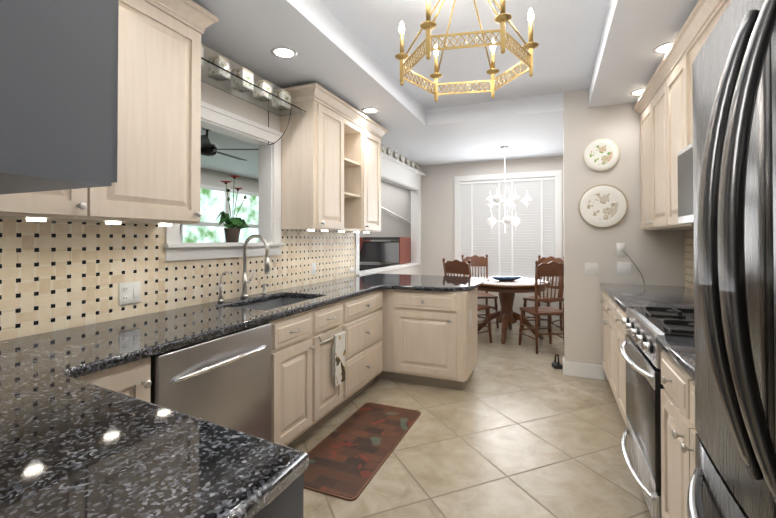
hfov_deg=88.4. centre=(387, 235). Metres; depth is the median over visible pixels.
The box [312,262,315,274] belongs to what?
outlet
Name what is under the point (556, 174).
window
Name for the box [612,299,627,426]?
base cabinet
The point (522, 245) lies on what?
window blinds
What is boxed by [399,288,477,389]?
base cabinet
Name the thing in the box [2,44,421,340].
wall
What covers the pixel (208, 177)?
wall
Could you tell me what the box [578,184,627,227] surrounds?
wall plate
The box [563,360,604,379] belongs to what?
baseboard
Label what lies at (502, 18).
brass chandelier
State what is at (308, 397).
base cabinet
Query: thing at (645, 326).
range
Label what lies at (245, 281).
faucet
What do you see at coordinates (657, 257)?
wall
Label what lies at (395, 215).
stair handrail
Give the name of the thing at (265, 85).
canister
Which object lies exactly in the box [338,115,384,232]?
upper cabinet
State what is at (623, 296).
countertop
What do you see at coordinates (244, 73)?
canister
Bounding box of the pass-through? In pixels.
[355,152,425,274]
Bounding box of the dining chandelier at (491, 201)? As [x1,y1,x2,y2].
[486,146,531,230]
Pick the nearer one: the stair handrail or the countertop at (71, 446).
the countertop at (71, 446)
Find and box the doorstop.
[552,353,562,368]
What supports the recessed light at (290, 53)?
in the ceiling
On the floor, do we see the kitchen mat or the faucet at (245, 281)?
the kitchen mat
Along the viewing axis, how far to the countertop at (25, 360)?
1.80 m
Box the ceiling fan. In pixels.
[201,128,258,160]
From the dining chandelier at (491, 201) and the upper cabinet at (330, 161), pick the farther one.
the dining chandelier at (491, 201)
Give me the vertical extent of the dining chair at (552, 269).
1.087 m
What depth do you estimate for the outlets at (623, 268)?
3.74 m
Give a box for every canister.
[208,55,229,71]
[231,67,252,83]
[254,80,271,92]
[272,89,290,102]
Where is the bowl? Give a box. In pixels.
[491,276,521,280]
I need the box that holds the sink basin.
[234,297,309,309]
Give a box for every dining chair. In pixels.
[442,258,491,342]
[461,254,498,327]
[519,260,563,353]
[522,255,563,332]
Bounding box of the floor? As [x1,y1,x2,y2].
[293,320,651,517]
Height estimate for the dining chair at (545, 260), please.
1.087 m
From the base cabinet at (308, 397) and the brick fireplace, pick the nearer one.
the base cabinet at (308, 397)
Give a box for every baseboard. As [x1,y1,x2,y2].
[477,312,562,326]
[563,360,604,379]
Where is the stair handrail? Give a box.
[381,206,410,223]
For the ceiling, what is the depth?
3.05 m
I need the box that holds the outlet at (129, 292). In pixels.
[119,281,139,304]
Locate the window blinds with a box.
[461,177,554,279]
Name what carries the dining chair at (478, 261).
on the floor
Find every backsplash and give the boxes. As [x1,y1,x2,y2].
[0,219,358,340]
[684,229,693,288]
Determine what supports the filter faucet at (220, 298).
on the countertop at (25, 360)
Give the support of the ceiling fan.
hanging from the ceiling
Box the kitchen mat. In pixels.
[303,402,420,500]
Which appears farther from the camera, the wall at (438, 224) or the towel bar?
the wall at (438, 224)
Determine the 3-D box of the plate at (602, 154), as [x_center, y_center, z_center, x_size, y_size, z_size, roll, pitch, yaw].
[2.028,-0.763,3.797,0.310,0.310,0.020,0,-1,22]
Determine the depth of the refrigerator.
0.66 m
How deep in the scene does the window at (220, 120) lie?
3.04 m
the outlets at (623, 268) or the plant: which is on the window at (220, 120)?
the plant
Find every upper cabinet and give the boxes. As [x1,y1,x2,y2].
[0,0,118,194]
[0,183,111,223]
[112,0,207,225]
[280,83,348,230]
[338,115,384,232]
[633,0,731,229]
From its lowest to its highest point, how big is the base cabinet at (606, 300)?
0.868 m
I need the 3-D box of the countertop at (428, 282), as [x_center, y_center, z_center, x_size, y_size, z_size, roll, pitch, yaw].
[0.541,0.479,4.020,0.759,0.039,1.109,0,-1,22]
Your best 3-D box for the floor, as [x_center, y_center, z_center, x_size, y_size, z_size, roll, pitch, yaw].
[-0.298,1.409,4.848,7.550,0.060,12.400,0,-1,22]
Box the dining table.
[477,277,550,343]
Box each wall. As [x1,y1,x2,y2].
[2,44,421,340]
[200,168,258,192]
[360,181,410,236]
[421,156,563,317]
[563,89,684,379]
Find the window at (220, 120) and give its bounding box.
[163,101,284,260]
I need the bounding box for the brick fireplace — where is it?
[359,237,410,270]
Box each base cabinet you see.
[75,357,151,402]
[255,472,303,517]
[268,290,382,416]
[271,326,330,447]
[375,289,398,380]
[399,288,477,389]
[600,290,611,388]
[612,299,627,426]
[661,350,696,517]
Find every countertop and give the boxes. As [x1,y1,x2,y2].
[0,273,423,388]
[0,365,308,517]
[392,275,483,291]
[600,283,693,311]
[656,335,694,380]
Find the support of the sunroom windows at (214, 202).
in the wall at (208, 177)
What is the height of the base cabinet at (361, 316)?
0.868 m
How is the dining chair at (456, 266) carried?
on the floor
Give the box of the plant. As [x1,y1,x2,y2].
[216,175,249,241]
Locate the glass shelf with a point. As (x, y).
(217, 76)
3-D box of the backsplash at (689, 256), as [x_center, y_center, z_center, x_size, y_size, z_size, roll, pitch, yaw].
[2.064,0.189,2.146,0.009,0.500,3.033,0,-1,22]
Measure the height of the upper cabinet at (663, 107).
1.145 m
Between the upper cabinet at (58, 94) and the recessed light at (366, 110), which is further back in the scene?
the recessed light at (366, 110)
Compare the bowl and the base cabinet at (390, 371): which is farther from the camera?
the bowl
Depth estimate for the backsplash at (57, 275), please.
2.06 m
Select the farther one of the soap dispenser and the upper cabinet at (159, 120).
the soap dispenser
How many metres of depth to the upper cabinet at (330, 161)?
3.29 m
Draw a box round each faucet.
[215,271,232,301]
[240,234,269,297]
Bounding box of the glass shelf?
[201,57,305,144]
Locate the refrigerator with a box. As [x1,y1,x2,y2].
[687,0,775,517]
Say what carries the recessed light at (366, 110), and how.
in the ceiling
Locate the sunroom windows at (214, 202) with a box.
[180,184,258,242]
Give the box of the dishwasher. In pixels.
[151,323,270,440]
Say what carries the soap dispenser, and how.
on the countertop at (25, 360)
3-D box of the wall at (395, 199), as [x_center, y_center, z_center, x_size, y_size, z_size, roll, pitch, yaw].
[-0.296,-0.036,8.119,0.150,2.900,6.420,0,-1,22]
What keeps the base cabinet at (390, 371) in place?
on the floor
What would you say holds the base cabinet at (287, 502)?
on the floor
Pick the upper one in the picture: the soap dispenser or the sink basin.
the soap dispenser
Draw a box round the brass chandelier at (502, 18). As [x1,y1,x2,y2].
[395,0,538,101]
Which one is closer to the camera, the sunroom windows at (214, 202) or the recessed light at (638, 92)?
the recessed light at (638, 92)
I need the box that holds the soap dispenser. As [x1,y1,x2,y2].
[262,284,270,293]
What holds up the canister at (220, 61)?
on the glass shelf
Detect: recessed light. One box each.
[271,47,296,58]
[362,108,378,113]
[630,88,644,95]
[653,41,673,53]
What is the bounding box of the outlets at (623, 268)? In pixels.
[585,243,644,283]
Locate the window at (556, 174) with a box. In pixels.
[454,170,561,285]
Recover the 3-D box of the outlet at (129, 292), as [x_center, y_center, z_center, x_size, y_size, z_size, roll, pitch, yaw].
[-1.380,0.309,2.136,0.009,0.115,0.115,0,-1,22]
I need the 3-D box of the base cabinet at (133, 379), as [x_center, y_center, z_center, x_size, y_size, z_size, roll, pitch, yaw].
[-1.289,0.908,1.513,0.655,0.868,0.370,0,-1,22]
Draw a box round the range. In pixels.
[620,304,693,517]
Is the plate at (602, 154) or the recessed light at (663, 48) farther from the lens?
the plate at (602, 154)
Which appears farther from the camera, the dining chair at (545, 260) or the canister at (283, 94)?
the dining chair at (545, 260)
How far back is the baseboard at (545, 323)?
6.17 m
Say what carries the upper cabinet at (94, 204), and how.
attached to the wall at (217, 97)
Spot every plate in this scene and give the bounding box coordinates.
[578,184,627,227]
[583,138,619,170]
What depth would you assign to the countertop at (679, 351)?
1.52 m
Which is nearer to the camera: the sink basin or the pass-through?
the sink basin
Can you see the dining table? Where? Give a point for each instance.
(506, 316)
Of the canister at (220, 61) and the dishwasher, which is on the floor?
the dishwasher
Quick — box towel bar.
[318,324,346,386]
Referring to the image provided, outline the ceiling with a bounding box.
[192,0,698,179]
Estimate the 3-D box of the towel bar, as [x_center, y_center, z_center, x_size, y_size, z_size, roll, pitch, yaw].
[-0.384,0.856,2.790,0.042,0.401,0.360,0,-1,22]

